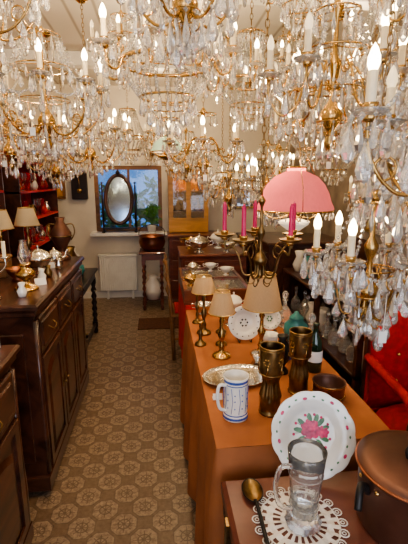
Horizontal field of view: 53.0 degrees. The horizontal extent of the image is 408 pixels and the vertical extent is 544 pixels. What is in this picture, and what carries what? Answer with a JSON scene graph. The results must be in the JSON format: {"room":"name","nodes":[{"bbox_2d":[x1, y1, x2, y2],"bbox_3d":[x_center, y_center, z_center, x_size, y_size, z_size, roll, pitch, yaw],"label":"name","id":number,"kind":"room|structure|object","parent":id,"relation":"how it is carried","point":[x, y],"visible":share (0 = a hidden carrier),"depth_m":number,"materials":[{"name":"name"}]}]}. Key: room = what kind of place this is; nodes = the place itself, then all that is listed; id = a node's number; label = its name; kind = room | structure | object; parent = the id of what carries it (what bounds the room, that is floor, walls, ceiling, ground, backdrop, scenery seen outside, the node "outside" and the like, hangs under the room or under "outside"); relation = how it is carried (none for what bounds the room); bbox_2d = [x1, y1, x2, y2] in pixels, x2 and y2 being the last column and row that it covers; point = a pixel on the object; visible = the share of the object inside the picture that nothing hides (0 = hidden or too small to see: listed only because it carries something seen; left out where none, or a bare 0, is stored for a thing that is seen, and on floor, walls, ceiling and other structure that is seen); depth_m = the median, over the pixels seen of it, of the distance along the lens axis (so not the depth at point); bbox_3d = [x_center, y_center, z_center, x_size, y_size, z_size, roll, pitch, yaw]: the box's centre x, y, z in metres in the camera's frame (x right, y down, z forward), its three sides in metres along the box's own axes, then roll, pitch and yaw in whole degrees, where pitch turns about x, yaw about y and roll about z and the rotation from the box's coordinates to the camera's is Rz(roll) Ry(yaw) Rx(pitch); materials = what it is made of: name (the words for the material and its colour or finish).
{"room":"second-hand shop","nodes":[
{"label":"second-hand shop","id":0,"kind":"room"},
{"bbox_2d":[0,66,37,159],"bbox_3d":[-1.774,-0.201,1.917,0.100,2.750,7.200,-1,13,-6],"label":"wall","id":1,"kind":"structure","parent":0,"point":[11,82],"depth_m":4.67,"materials":[{"name":"paint"}]},
{"bbox_2d":[29,296,215,543],"bbox_3d":[-0.085,1.147,2.415,3.500,0.100,7.200,-1,13,-6],"label":"floor","id":2,"kind":"structure","parent":0,"point":[122,475],"depth_m":2.49,"materials":[{"name":"plastic"}]},
{"bbox_2d":[0,158,10,253],"bbox_3d":[-1.659,0.095,2.719,0.270,1.820,1.400,-1,13,-6],"label":"shelf","id":3,"kind":"object","parent":2,"relation":"on","point":[5,233],"visible":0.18,"depth_m":3.29,"materials":[{"name":"red paint"}]},
{"bbox_2d":[0,344,33,543],"bbox_3d":[-0.963,0.883,1.197,0.583,0.950,1.120,-1,13,-6],"label":"wooden cabinet","id":4,"kind":"object","parent":2,"relation":"on","point":[16,525],"visible":1,"depth_m":1.58,"materials":[{"name":"brown wood"}]},
{"bbox_2d":[2,158,58,257],"bbox_3d":[-1.820,-0.241,4.301,0.310,1.780,1.350,-1,13,-6],"label":"display cabinet","id":5,"kind":"object","parent":2,"relation":"on","point":[23,191],"visible":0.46,"depth_m":4.23,"materials":[{"name":"paint"}]},
{"bbox_2d":[0,256,88,492],"bbox_3d":[-1.116,0.530,2.560,0.593,1.040,1.250,-1,13,-6],"label":"sideboard","id":6,"kind":"object","parent":2,"relation":"on","point":[50,365],"visible":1,"depth_m":2.10,"materials":[{"name":"brown wood"}]},
{"bbox_2d":[0,254,11,277],"bbox_3d":[-1.262,-0.035,2.424,0.210,0.120,0.153,-3,13,-12],"label":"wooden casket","id":7,"kind":"object","parent":6,"relation":"on","point":[3,274],"visible":0.59,"depth_m":2.39,"materials":[{"name":"brown wood"}]},
{"bbox_2d":[0,209,13,253],"bbox_3d":[-1.323,-0.219,2.666,0.176,0.372,0.176,-1,13,-6],"label":"table lamp","id":8,"kind":"object","parent":6,"relation":"on","point":[5,221],"visible":0.66,"depth_m":2.61,"materials":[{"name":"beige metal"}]},
{"bbox_2d":[5,266,29,281],"bbox_3d":[-1.060,0.011,2.336,0.130,0.070,0.130,-1,13,-6],"label":"copper bowl","id":9,"kind":"object","parent":6,"relation":"on","point":[11,271],"visible":0.55,"depth_m":2.31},
{"bbox_2d":[16,282,26,297],"bbox_3d":[-0.891,0.086,2.001,0.050,0.070,0.050,-1,13,-6],"label":"vase","id":10,"kind":"object","parent":6,"relation":"on","point":[21,291],"visible":1,"depth_m":1.99,"materials":[{"name":"ceramic"}]},
{"bbox_2d":[14,239,38,291],"bbox_3d":[-0.926,-0.036,2.113,0.120,0.260,0.120,-1,13,-6],"label":"oil lamp","id":11,"kind":"object","parent":6,"relation":"on","point":[25,273],"visible":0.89,"depth_m":2.09,"materials":[{"name":"gold metal"}]},
{"bbox_2d":[13,207,39,251],"bbox_3d":[-1.236,-0.265,2.872,0.176,0.372,0.176,-1,13,-6],"label":"table lamp","id":12,"kind":"object","parent":6,"relation":"on","point":[26,217],"visible":0.82,"depth_m":2.80,"materials":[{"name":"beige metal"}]},
{"bbox_2d":[29,245,55,273],"bbox_3d":[-1.010,-0.079,2.496,0.158,0.175,0.158,1,13,5],"label":"tureen","id":13,"kind":"object","parent":6,"relation":"on","point":[39,258],"visible":0.7,"depth_m":2.45,"materials":[{"name":"metal"}]},
{"bbox_2d":[48,247,67,262],"bbox_3d":[-1.004,-0.108,2.748,0.165,0.120,0.112,-1,13,-3],"label":"teapot","id":14,"kind":"object","parent":6,"relation":"on","point":[53,251],"visible":0.57,"depth_m":2.72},
{"bbox_2d":[46,217,74,260],"bbox_3d":[-1.020,-0.239,2.923,0.156,0.300,0.156,9,16,36],"label":"urn","id":15,"kind":"object","parent":6,"relation":"on","point":[60,234],"visible":0.92,"depth_m":2.88,"materials":[{"name":"orange metal"}]},
{"bbox_2d":[82,268,98,346],"bbox_3d":[-1.272,0.394,3.940,0.410,0.700,0.850,-1,13,-6],"label":"table","id":16,"kind":"object","parent":2,"relation":"on","point":[88,278],"visible":0.29,"depth_m":4.20,"materials":[{"name":"black wood"}]},
{"bbox_2d":[98,253,137,298],"bbox_3d":[-1.163,0.061,5.584,0.520,0.625,0.110,-1,13,-6],"label":"radiator","id":17,"kind":"object","parent":2,"relation":"on","point":[118,271],"visible":1,"depth_m":5.54,"materials":[{"name":"metal"}]},
{"bbox_2d":[139,248,164,310],"bbox_3d":[-0.648,0.088,5.206,0.320,0.740,0.360,-1,13,-6],"label":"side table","id":18,"kind":"object","parent":2,"relation":"on","point":[146,255],"visible":0.98,"depth_m":5.04,"materials":[{"name":"brown wood"}]},
{"bbox_2d":[139,224,164,250],"bbox_3d":[-0.648,-0.432,5.089,0.332,0.324,0.332,-1,13,-6],"label":"cauldron","id":19,"kind":"object","parent":18,"relation":"on","point":[147,242],"visible":1,"depth_m":4.99,"materials":[{"name":"metal"}]},
{"bbox_2d":[145,274,163,299],"bbox_3d":[-0.648,0.189,5.229,0.219,0.300,0.219,9,15,33],"label":"jug","id":20,"kind":"object","parent":18,"relation":"on","point":[153,285],"visible":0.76,"depth_m":5.16,"materials":[{"name":"ceramic"}]},
{"bbox_2d":[138,317,178,329],"bbox_3d":[-0.496,0.583,4.665,0.500,0.012,0.360,-1,13,-6],"label":"doormat","id":21,"kind":"object","parent":2,"relation":"on","point":[164,322],"visible":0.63,"depth_m":4.63,"materials":[{"name":"fabric"}]},
{"bbox_2d":[162,254,178,359],"bbox_3d":[-0.151,0.312,3.797,0.450,0.922,0.360,-1,13,-6],"label":"dining chair","id":22,"kind":"object","parent":2,"relation":"on","point":[173,307],"visible":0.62,"depth_m":3.64,"materials":[{"name":"brown wood"}]},
{"bbox_2d":[167,230,228,302],"bbox_3d":[-0.077,-0.065,5.474,0.800,0.920,0.501,-1,13,-6],"label":"dresser","id":23,"kind":"object","parent":2,"relation":"on","point":[174,239],"visible":0.16,"depth_m":5.21,"materials":[{"name":"brown wood"}]},
{"bbox_2d":[166,169,207,232],"bbox_3d":[-0.211,-0.937,5.397,0.560,0.805,0.240,-1,13,-6],"label":"display cabinet","id":24,"kind":"object","parent":23,"relation":"on","point":[187,208],"visible":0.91,"depth_m":5.32,"materials":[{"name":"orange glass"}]},
{"bbox_2d":[178,284,242,357],"bbox_3d":[0.078,0.515,3.216,0.542,0.781,0.819,-1,13,-6],"label":"display table","id":25,"kind":"object","parent":2,"relation":"on","point":[182,308],"visible":0.16,"depth_m":3.11,"materials":[{"name":"wood"}]},
{"bbox_2d":[178,266,247,304],"bbox_3d":[0.054,0.086,3.110,0.460,0.100,0.740,-1,13,-6],"label":"display case","id":26,"kind":"object","parent":25,"relation":"on","point":[233,282],"visible":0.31,"depth_m":2.96,"materials":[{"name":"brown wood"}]},
{"bbox_2d":[177,245,247,281],"bbox_3d":[0.074,0.211,4.295,0.670,0.900,0.581,-1,13,-6],"label":"mahogany commode","id":27,"kind":"object","parent":2,"relation":"on","point":[186,256],"visible":0.09,"depth_m":3.98,"materials":[{"name":"brown wood"}]},
{"bbox_2d":[185,233,213,252],"bbox_3d":[-0.046,-0.289,4.035,0.210,0.188,0.210,10,16,36],"label":"tureen","id":28,"kind":"object","parent":27,"relation":"on","point":[199,242],"visible":1,"depth_m":3.98,"materials":[{"name":"metal"}]},
{"bbox_2d":[236,232,282,283],"bbox_3d":[0.834,0.020,5.030,0.790,0.950,0.641,-1,13,-6],"label":"dresser","id":29,"kind":"object","parent":2,"relation":"on","point":[237,233],"visible":0.03,"depth_m":4.71,"materials":[{"name":"brown wood"}]},
{"bbox_2d":[180,310,389,543],"bbox_3d":[0.258,0.768,2.093,0.702,0.781,1.483,-1,13,-6],"label":"draped table","id":30,"kind":"object","parent":2,"relation":"on","point":[244,450],"visible":0.42,"depth_m":1.54,"materials":[{"name":"orange fabric"}]},
{"bbox_2d":[195,320,205,346],"bbox_3d":[-0.018,0.309,2.069,0.060,0.126,0.060,-1,13,-6],"label":"brass candlestick","id":31,"kind":"object","parent":30,"relation":"on","point":[200,343],"visible":1,"depth_m":2.06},
{"bbox_2d":[191,274,215,335],"bbox_3d":[-0.001,0.173,2.205,0.138,0.331,0.138,-1,13,-6],"label":"table lamp","id":32,"kind":"object","parent":30,"relation":"on","point":[203,285],"visible":0.97,"depth_m":2.15,"materials":[{"name":"fabric"}]},
{"bbox_2d":[208,289,235,359],"bbox_3d":[0.084,0.244,1.911,0.130,0.322,0.130,-1,13,-6],"label":"table lamp","id":33,"kind":"object","parent":30,"relation":"on","point":[222,305],"visible":1,"depth_m":1.86,"materials":[{"name":"fabric"}]},
{"bbox_2d":[202,364,261,385],"bbox_3d":[0.139,0.439,1.724,0.296,0.020,0.207,-3,13,-12],"label":"tray","id":34,"kind":"object","parent":30,"relation":"on","point":[213,376],"visible":0.47,"depth_m":1.75,"materials":[{"name":"metal"}]},
{"bbox_2d":[216,369,248,422],"bbox_3d":[0.106,0.437,1.426,0.092,0.158,0.115,7,14,28],"label":"ceramic mug","id":35,"kind":"object","parent":30,"relation":"on","point":[235,385],"visible":1,"depth_m":1.41,"materials":[{"name":"ceramic"}]},
{"bbox_2d":[228,306,259,342],"bbox_3d":[0.206,0.263,2.130,0.176,0.186,0.115,-2,13,-9],"label":"plate","id":36,"kind":"object","parent":30,"relation":"on","point":[244,325],"visible":0.8,"depth_m":2.11,"materials":[{"name":"ceramic"}]},
{"bbox_2d":[242,271,282,354],"bbox_3d":[0.273,0.202,1.923,0.190,0.397,0.190,-1,13,-6],"label":"table lamp","id":37,"kind":"object","parent":30,"relation":"on","point":[260,299],"visible":0.77,"depth_m":1.84,"materials":[{"name":"fabric"}]},
{"bbox_2d":[263,331,277,341],"bbox_3d":[0.338,0.341,2.076,0.087,0.060,0.087,10,16,37],"label":"tea cup","id":38,"kind":"object","parent":30,"relation":"on","point":[269,335],"visible":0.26,"depth_m":2.05,"materials":[{"name":"ceramic"}]},
{"bbox_2d":[258,341,284,417],"bbox_3d":[0.239,0.380,1.454,0.090,0.256,0.094,-5,14,-23],"label":"vase","id":39,"kind":"object","parent":30,"relation":"on","point":[270,364],"visible":0.97,"depth_m":1.43,"materials":[{"name":"gold metal"}]},
{"bbox_2d":[264,312,280,331],"bbox_3d":[0.362,0.258,2.271,0.120,0.133,0.114,0,13,-1],"label":"plate","id":40,"kind":"object","parent":30,"relation":"on","point":[272,321],"visible":0.64,"depth_m":2.25,"materials":[{"name":"ceramic"}]},
{"bbox_2d":[277,333,289,374],"bbox_3d":[0.338,0.354,1.769,0.080,0.170,0.080,-1,13,-6],"label":"urn","id":41,"kind":"object","parent":30,"relation":"on","point":[282,337],"visible":0.56,"depth_m":1.74,"materials":[{"name":"metal"}]},
{"bbox_2d":[279,291,291,327],"bbox_3d":[0.460,0.207,2.328,0.090,0.210,0.086,-1,13,-6],"label":"decanter","id":42,"kind":"object","parent":30,"relation":"on","point":[285,312],"visible":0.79,"depth_m":2.30,"materials":[{"name":"glass"}]},
{"bbox_2d":[283,311,307,341],"bbox_3d":[0.472,0.280,2.098,0.130,0.170,0.130,-1,13,-6],"label":"ginger jar","id":43,"kind":"object","parent":30,"relation":"on","point":[296,319],"visible":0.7,"depth_m":2.06,"materials":[{"name":"ceramic"}]},
{"bbox_2d":[287,326,312,394],"bbox_3d":[0.373,0.348,1.598,0.094,0.256,0.090,5,14,20],"label":"vase","id":44,"kind":"object","parent":30,"relation":"on","point":[300,338],"visible":0.97,"depth_m":1.57,"materials":[{"name":"gold metal"}]},
{"bbox_2d":[307,322,322,373],"bbox_3d":[0.482,0.326,1.779,0.069,0.220,0.069,-1,13,-6],"label":"glass bottle","id":45,"kind":"object","parent":30,"relation":"on","point":[314,364],"visible":0.87,"depth_m":1.75,"materials":[{"name":"glass"}]},
{"bbox_2d":[312,373,346,401],"bbox_3d":[0.478,0.450,1.569,0.128,0.070,0.154,-1,13,-5],"label":"bowl","id":46,"kind":"object","parent":30,"relation":"on","point":[334,385],"visible":0.64,"depth_m":1.59,"materials":[{"name":"brown metal"}]},
{"bbox_2d":[251,233,347,303],"bbox_3d":[0.938,0.155,4.248,0.780,1.030,0.680,-1,13,-6],"label":"base cabinet","id":47,"kind":"object","parent":2,"relation":"on","point":[269,241],"visible":0.31,"depth_m":3.88,"materials":[{"name":"brown wood"}]},
{"bbox_2d":[221,470,379,543],"bbox_3d":[0.406,1.039,1.031,0.659,0.720,0.655,-1,13,-6],"label":"table","id":48,"kind":"object","parent":2,"relation":"on","point":[238,512],"visible":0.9,"depth_m":1.12,"materials":[{"name":"brown wood"}]},
{"bbox_2d":[252,487,349,543],"bbox_3d":[0.252,0.656,1.079,0.249,0.004,0.249,-6,14,-24],"label":"lace doily","id":49,"kind":"object","parent":48,"relation":"on","point":[326,539],"visible":0.66,"depth_m":1.07,"materials":[{"name":"fabric"}]},
{"bbox_2d":[241,478,269,543],"bbox_3d":[0.148,0.646,1.074,0.061,0.024,0.297,-1,13,-5],"label":"serving spoon","id":50,"kind":"object","parent":49,"relation":"on","point":[252,489],"visible":1,"depth_m":1.17,"materials":[{"name":"gold metal"}]},
{"bbox_2d":[273,438,327,536],"bbox_3d":[0.242,0.550,1.051,0.132,0.215,0.098,2,13,8],"label":"beer mug","id":51,"kind":"object","parent":49,"relation":"on","point":[307,458],"visible":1,"depth_m":1.03,"materials":[{"name":"glass"}]},
{"bbox_2d":[271,391,355,479],"bbox_3d":[0.331,0.491,1.237,0.253,0.230,0.110,0,13,2],"label":"floral plate","id":52,"kind":"object","parent":48,"relation":"on","point":[320,417],"visible":0.78,"depth_m":1.25,"materials":[{"name":"ceramic"}]},
{"bbox_2d":[354,430,407,543],"bbox_3d":[0.541,0.544,1.052,0.302,0.234,0.300,4,13,18],"label":"stockpot","id":53,"kind":"object","parent":48,"relation":"on","point":[381,495],"visible":1,"depth_m":1.00,"materials":[{"name":"metal"}]},
{"bbox_2d":[281,237,407,395],"bbox_3d":[1.132,0.364,3.162,0.640,1.100,1.480,-1,13,-6],"label":"shelf unit","id":54,"kind":"object","parent":2,"relation":"on","point":[351,372],"visible":0.12,"depth_m":3.03,"materials":[{"name":"brown wood"}]},
{"bbox_2d":[291,286,300,309],"bbox_3d":[0.834,0.230,3.706,0.083,0.210,0.083,4,13,16],"label":"decanter","id":55,"kind":"object","parent":54,"relation":"on","point":[295,302],"visible":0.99,"depth_m":3.69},
{"bbox_2d":[292,250,303,271],"bbox_3d":[0.847,-0.097,3.634,0.120,0.180,0.120,-1,13,-6],"label":"porcelain vase","id":56,"kind":"object","parent":54,"relation":"on","point":[299,258],"visible":0.82,"depth_m":3.60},
{"bbox_2d":[319,306,330,331],"bbox_3d":[0.926,0.366,3.170,0.120,0.180,0.120,-1,13,-6],"label":"porcelain vase","id":57,"kind":"object","parent":54,"relation":"on","point":[322,317],"visible":0.56,"depth_m":3.13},
{"bbox_2d":[321,310,332,338],"bbox_3d":[0.914,0.383,3.028,0.083,0.210,0.083,4,13,16],"label":"decanter","id":58,"kind":"object","parent":54,"relation":"on","point":[326,327],"visible":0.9,"depth_m":3.01,"materials":[{"name":"glass"}]},
{"bbox_2d":[328,317,339,345],"bbox_3d":[0.923,0.413,2.892,0.083,0.210,0.083,4,13,16],"label":"decanter","id":59,"kind":"object","parent":54,"relation":"on","point":[333,338],"visible":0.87,"depth_m":2.87,"materials":[{"name":"glass"}]},
{"bbox_2d":[320,300,364,339],"bbox_3d":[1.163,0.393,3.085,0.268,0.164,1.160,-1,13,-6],"label":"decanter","id":60,"kind":"object","parent":54,"relation":"on","point":[340,318],"visible":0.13,"depth_m":3.27,"materials":[{"name":"clear glass"}]},
{"bbox_2d":[338,323,351,353],"bbox_3d":[0.956,0.444,2.758,0.083,0.210,0.083,4,13,16],"label":"decanter","id":61,"kind":"object","parent":54,"relation":"on","point":[345,342],"visible":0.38,"depth_m":2.74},
{"bbox_2d":[346,333,354,362],"bbox_3d":[0.958,0.474,2.620,0.083,0.210,0.083,4,13,16],"label":"decanter","id":62,"kind":"object","parent":54,"relation":"on","point":[350,350],"visible":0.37,"depth_m":2.61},
{"bbox_2d":[360,309,407,430],"bbox_3d":[1.175,0.677,2.101,0.568,0.983,0.523,-1,13,-6],"label":"velvet armchair","id":63,"kind":"object","parent":2,"relation":"on","point":[384,379],"visible":0.44,"depth_m":2.18,"materials":[{"name":"red fabric"}]},
{"bbox_2d":[32,84,291,291],"bbox_3d":[-0.481,-1.019,5.543,3.300,2.750,0.100,-1,13,-6],"label":"wall","id":64,"kind":"structure","parent":0,"point":[81,213],"depth_m":5.42,"materials":[{"name":"paint"}]},
{"bbox_2d":[71,150,88,199],"bbox_3d":[-1.614,-1.249,5.270,0.240,0.620,0.071,-1,13,-6],"label":"wall clock","id":65,"kind":"object","parent":64,"relation":"attached to","point":[79,186],"visible":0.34,"depth_m":5.28,"materials":[{"name":"black wood"}]},
{"bbox_2d":[83,290,167,298],"bbox_3d":[-0.467,0.291,5.781,3.285,0.090,0.015,-1,13,-6],"label":"baseboard","id":66,"kind":"structure","parent":64,"relation":"attached to","point":[138,293],"depth_m":5.69,"materials":[{"name":"white paint"}]},
{"bbox_2d":[94,166,162,231],"bbox_3d":[-1.007,-0.980,5.486,0.880,0.860,0.050,-1,13,-6],"label":"window","id":67,"kind":"structure","parent":64,"relation":"in","point":[148,185],"depth_m":5.47,"materials":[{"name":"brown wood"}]},
{"bbox_2d":[90,231,166,236],"bbox_3d":[-0.992,-0.513,5.459,1.000,0.040,0.210,-1,13,-6],"label":"windowsill","id":68,"kind":"structure","parent":64,"relation":"attached to","point":[117,233],"depth_m":5.37,"materials":[{"name":"white paint"}]},
{"bbox_2d":[100,169,137,232],"bbox_3d":[-1.109,-0.926,5.332,0.460,0.820,0.140,-1,13,-6],"label":"mirror","id":69,"kind":"object","parent":68,"relation":"on","point":[119,202],"visible":1,"depth_m":5.33,"materials":[{"name":"brown wood"}]},
{"bbox_2d":[141,205,161,231],"bbox_3d":[-0.692,-0.711,5.412,0.282,0.365,0.143,-1,13,-6],"label":"potted plant","id":70,"kind":"object","parent":68,"relation":"on","point":[151,228],"visible":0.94,"depth_m":5.39,"materials":[{"name":"plant"}]},
{"bbox_2d":[0,49,323,73],"bbox_3d":[-0.326,-1.998,3.907,3.300,0.120,0.120,-1,13,-6],"label":"ceiling beam","id":71,"kind":"structure","parent":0,"point":[75,56],"depth_m":3.76,"materials":[{"name":"paint"}]},
{"bbox_2d":[0,0,404,87],"bbox_3d":[-0.085,-1.633,1.788,3.500,0.100,7.200,-1,13,-6],"label":"ceiling","id":72,"kind":"structure","parent":0,"point":[63,17],"depth_m":3.10,"materials":[{"name":"white paint"}]},
{"bbox_2d":[0,0,49,65],"bbox_3d":[-0.797,-1.090,1.334,0.538,0.759,0.534,-1,13,-6],"label":"chandelier","id":73,"kind":"object","parent":72,"relation":"hanging from","point":[33,16],"visible":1,"depth_m":1.47,"materials":[{"name":"glass"}]},
{"bbox_2d":[0,56,54,178],"bbox_3d":[-1.197,-1.143,2.441,0.540,1.148,0.477,-3,13,-11],"label":"chandelier","id":74,"kind":"object","parent":72,"relation":"hanging from","point":[9,153],"visible":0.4,"depth_m":2.50,"materials":[{"name":"glass"}]},
{"bbox_2d":[22,31,86,190],"bbox_3d":[-1.269,-1.316,3.427,0.540,1.251,0.477,-7,14,-28],"label":"chandelier","id":75,"kind":"object","parent":72,"relation":"hanging from","point":[56,170],"visible":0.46,"depth_m":3.46,"materials":[{"name":"glass"}]},
{"bbox_2d":[0,25,110,160],"bbox_3d":[-0.755,-1.063,1.891,0.583,1.060,0.582,1,13,4],"label":"chandelier","id":76,"kind":"object","parent":72,"relation":"hanging from","point":[46,121],"visible":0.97,"depth_m":1.91,"materials":[{"name":"glass"}]},
{"bbox_2d":[50,0,132,177],"bbox_3d":[-0.796,-1.228,2.779,0.554,1.159,0.553,-9,15,-35],"label":"chandelier","id":77,"kind":"object","parent":72,"relation":"hanging from","point":[115,138],"visible":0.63,"depth_m":2.83,"materials":[{"name":"glass"}]},
{"bbox_2d":[86,5,155,91],"bbox_3d":[-0.469,-1.378,2.339,0.432,0.651,0.381,-9,15,-34],"label":"chandelier","id":78,"kind":"object","parent":72,"relation":"hanging from","point":[119,37],"visible":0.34,"depth_m":2.28,"materials":[{"name":"glass"}]},
{"bbox_2d":[97,89,157,164],"bbox_3d":[-0.720,-1.534,3.852,0.540,1.020,0.536,-8,15,-33],"label":"chandelier","id":79,"kind":"object","parent":72,"relation":"hanging from","point":[146,138],"visible":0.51,"depth_m":3.85,"materials":[{"name":"gold metal"}]},
{"bbox_2d":[136,76,160,166],"bbox_3d":[-0.604,-1.727,4.699,0.370,1.013,0.333,-4,13,-17],"label":"chandelier","id":80,"kind":"object","parent":72,"relation":"hanging from","point":[152,157],"visible":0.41,"depth_m":4.74,"materials":[{"name":"gold metal"}]},
{"bbox_2d":[150,18,182,159],"bbox_3d":[-0.272,-1.327,2.919,0.250,1.026,0.250,9,15,34],"label":"hanging lamp","id":81,"kind":"object","parent":72,"relation":"hanging from","point":[156,148],"visible":0.41,"depth_m":2.96,"materials":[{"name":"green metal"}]},
{"bbox_2d":[92,0,243,137],"bbox_3d":[-0.166,-1.103,1.816,0.661,0.947,0.665,-1,13,-6],"label":"chandelier","id":82,"kind":"object","parent":72,"relation":"hanging from","point":[135,47],"visible":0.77,"depth_m":1.79,"materials":[{"name":"glass"}]},
{"bbox_2d":[116,0,246,70],"bbox_3d":[-0.065,-1.044,1.235,0.430,0.806,0.419,-1,13,-6],"label":"chandelier","id":83,"kind":"object","parent":72,"relation":"hanging from","point":[184,41],"visible":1,"depth_m":1.26,"materials":[{"name":"glass"}]},
{"bbox_2d":[159,77,211,181],"bbox_3d":[-0.180,-1.500,4.077,0.525,1.205,0.524,1,13,4],"label":"chandelier","id":84,"kind":"object","parent":72,"relation":"hanging from","point":[186,174],"visible":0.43,"depth_m":4.12,"materials":[{"name":"gold metal"}]},
{"bbox_2d":[161,93,244,186],"bbox_3d":[-0.005,-1.143,2.548,0.530,1.191,0.561,-1,13,-6],"label":"chandelier","id":85,"kind":"object","parent":72,"relation":"hanging from","point":[205,144],"visible":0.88,"depth_m":2.56,"materials":[{"name":"gold metal"}]},
{"bbox_2d":[185,9,239,94],"bbox_3d":[0.029,-1.394,2.392,0.416,0.680,0.374,-3,13,-11],"label":"chandelier","id":86,"kind":"object","parent":72,"relation":"hanging from","point":[226,43],"visible":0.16,"depth_m":2.33,"materials":[{"name":"glass"}]},
{"bbox_2d":[211,37,227,190],"bbox_3d":[0.162,-1.346,3.553,0.250,1.284,0.250,11,17,41],"label":"hanging lamp","id":87,"kind":"object","parent":72,"relation":"hanging from","point":[220,174],"visible":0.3,"depth_m":3.59,"materials":[{"name":"gold metal"}]},
{"bbox_2d":[199,84,258,217],"bbox_3d":[0.200,-1.135,3.090,0.513,1.456,0.453,-11,16,-39],"label":"chandelier","id":88,"kind":"object","parent":72,"relation":"hanging from","point":[231,182],"visible":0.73,"depth_m":3.15,"materials":[{"name":"gold metal"}]},
{"bbox_2d":[198,0,295,131],"bbox_3d":[0.243,-1.204,2.108,0.510,0.912,0.506,-5,14,-22],"label":"chandelier","id":89,"kind":"object","parent":72,"relation":"hanging from","point":[255,67],"visible":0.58,"depth_m":2.10,"materials":[{"name":"glass"}]},
{"bbox_2d":[214,0,303,286],"bbox_3d":[0.242,-0.721,1.520,0.359,1.586,0.371,-5,14,-20],"label":"chandelier","id":90,"kind":"object","parent":72,"relation":"hanging from","point":[260,259],"visible":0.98,"depth_m":1.63,"materials":[{"name":"gold metal"}]},
{"bbox_2d":[238,40,294,195],"bbox_3d":[0.577,-1.317,3.639,0.525,1.360,0.524,-6,14,-23],"label":"chandelier","id":91,"kind":"object","parent":72,"relation":"hanging from","point":[268,145],"visible":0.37,"depth_m":3.69,"materials":[{"name":"gold metal"}]},
{"bbox_2d":[244,5,304,228],"bbox_3d":[0.482,-1.014,2.571,0.462,1.483,0.416,-4,13,-17],"label":"chandelier","id":92,"kind":"object","parent":72,"relation":"hanging from","point":[254,188],"visible":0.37,"depth_m":2.61,"materials":[{"name":"gold metal"}]},
{"bbox_2d":[251,9,322,109],"bbox_3d":[0.544,-1.416,2.632,0.467,0.731,0.466,0,13,-1],"label":"chandelier","id":93,"kind":"object","parent":72,"relation":"hanging from","point":[279,46],"visible":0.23,"depth_m":2.58,"materials":[{"name":"glass"}]},
{"bbox_2d":[257,0,334,230],"bbox_3d":[0.429,-0.876,1.812,0.371,1.402,0.371,-3,13,-11],"label":"hanging lamp","id":94,"kind":"object","parent":72,"relation":"hanging from","point":[310,194],"visible":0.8,"depth_m":1.81,"materials":[{"name":"pink fabric"}]},
{"bbox_2d":[260,0,334,36],"bbox_3d":[0.409,-1.283,1.676,0.420,0.563,0.417,-4,13,-17],"label":"chandelier","id":95,"kind":"object","parent":72,"relation":"hanging from","point":[294,12],"visible":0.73,"depth_m":1.73,"materials":[{"name":"glass"}]},
{"bbox_2d":[269,17,356,170],"bbox_3d":[0.588,-1.092,2.111,0.457,1.109,0.454,-1,13,-6],"label":"chandelier","id":96,"kind":"object","parent":72,"relation":"hanging from","point":[299,155],"visible":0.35,"depth_m":2.18,"materials":[{"name":"glass"}]},
{"bbox_2d":[303,11,359,185],"bbox_3d":[0.997,-1.256,3.029,0.477,1.217,0.480,12,18,43],"label":"chandelier","id":97,"kind":"object","parent":72,"relation":"hanging from","point":[354,161],"visible":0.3,"depth_m":3.08,"materials":[{"name":"glass"}]},
{"bbox_2d":[256,0,407,163],"bbox_3d":[0.451,-0.926,1.370,0.514,1.095,0.511,-1,13,-6],"label":"chandelier","id":98,"kind":"object","parent":72,"relation":"hanging from","point":[331,76],"visible":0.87,"depth_m":1.38,"materials":[{"name":"glass"}]},
{"bbox_2d":[300,0,407,351],"bbox_3d":[0.513,-0.591,1.135,0.374,1.686,0.416,11,17,40],"label":"chandelier","id":99,"kind":"object","parent":72,"relation":"hanging from","point":[365,302],"visible":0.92,"depth_m":1.24,"materials":[{"name":"glass"}]},
{"bbox_2d":[323,0,407,92],"bbox_3d":[0.883,-1.208,1.964,0.548,0.813,0.545,-1,13,-6],"label":"chandelier","id":100,"kind":"object","parent":72,"relation":"hanging from","point":[373,11],"visible":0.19,"depth_m":1.90,"materials":[{"name":"glass"}]},
{"bbox_2d":[325,0,407,152],"bbox_3d":[0.726,-1.034,1.708,0.393,1.066,0.354,-7,14,-28],"label":"chandelier","id":101,"kind":"object","parent":72,"relation":"hanging from","point":[404,96],"visible":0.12,"depth_m":1.71,"materials":[{"name":"glass"}]},
{"bbox_2d":[339,42,407,244],"bbox_3d":[0.503,-0.684,0.796,0.426,1.316,0.429,-1,13,-6],"label":"chandelier","id":102,"kind":"object","parent":72,"relation":"hanging from","point":[376,158],"visible":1,"depth_m":0.89,"materials":[{"name":"glass"}]},
{"bbox_2d":[343,14,406,235],"bbox_3d":[1.135,-0.972,2.491,0.486,1.532,0.429,-7,14,-28],"label":"chandelier","id":103,"kind":"object","parent":72,"relation":"hanging from","point":[345,200],"visible":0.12,"depth_m":2.67,"materials":[{"name":"glass"}]},
{"bbox_2d":[350,124,407,260],"bbox_3d":[0.843,-0.761,1.527,0.458,1.512,0.509,8,15,32],"label":"chandelier","id":104,"kind":"object","parent":72,"relation":"hanging from","point":[356,192],"visible":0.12,"depth_m":1.64,"materials":[{"name":"glass"}]},
{"bbox_2d":[368,0,407,49],"bbox_3d":[0.669,-0.974,1.023,0.465,0.849,0.455,-1,13,-6],"label":"chandelier","id":105,"kind":"object","parent":72,"relation":"hanging from","point":[385,7],"visible":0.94,"depth_m":1.18,"materials":[{"name":"glass"}]},
{"bbox_2d":[198,0,405,11],"bbox_3d":[-0.147,-1.648,2.355,3.300,0.120,0.120,-1,13,-6],"label":"ceiling beam","id":106,"kind":"structure","parent":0,"point":[365,6],"depth_m":2.45,"materials":[{"name":"paint"}]},
{"bbox_2d":[286,20,407,247],"bbox_3d":[1.604,-0.285,2.287,0.100,2.750,7.200,-1,13,-6],"label":"wall","id":107,"kind":"structure","parent":0,"point":[336,193],"depth_m":4.15,"materials":[{"name":"paint"}]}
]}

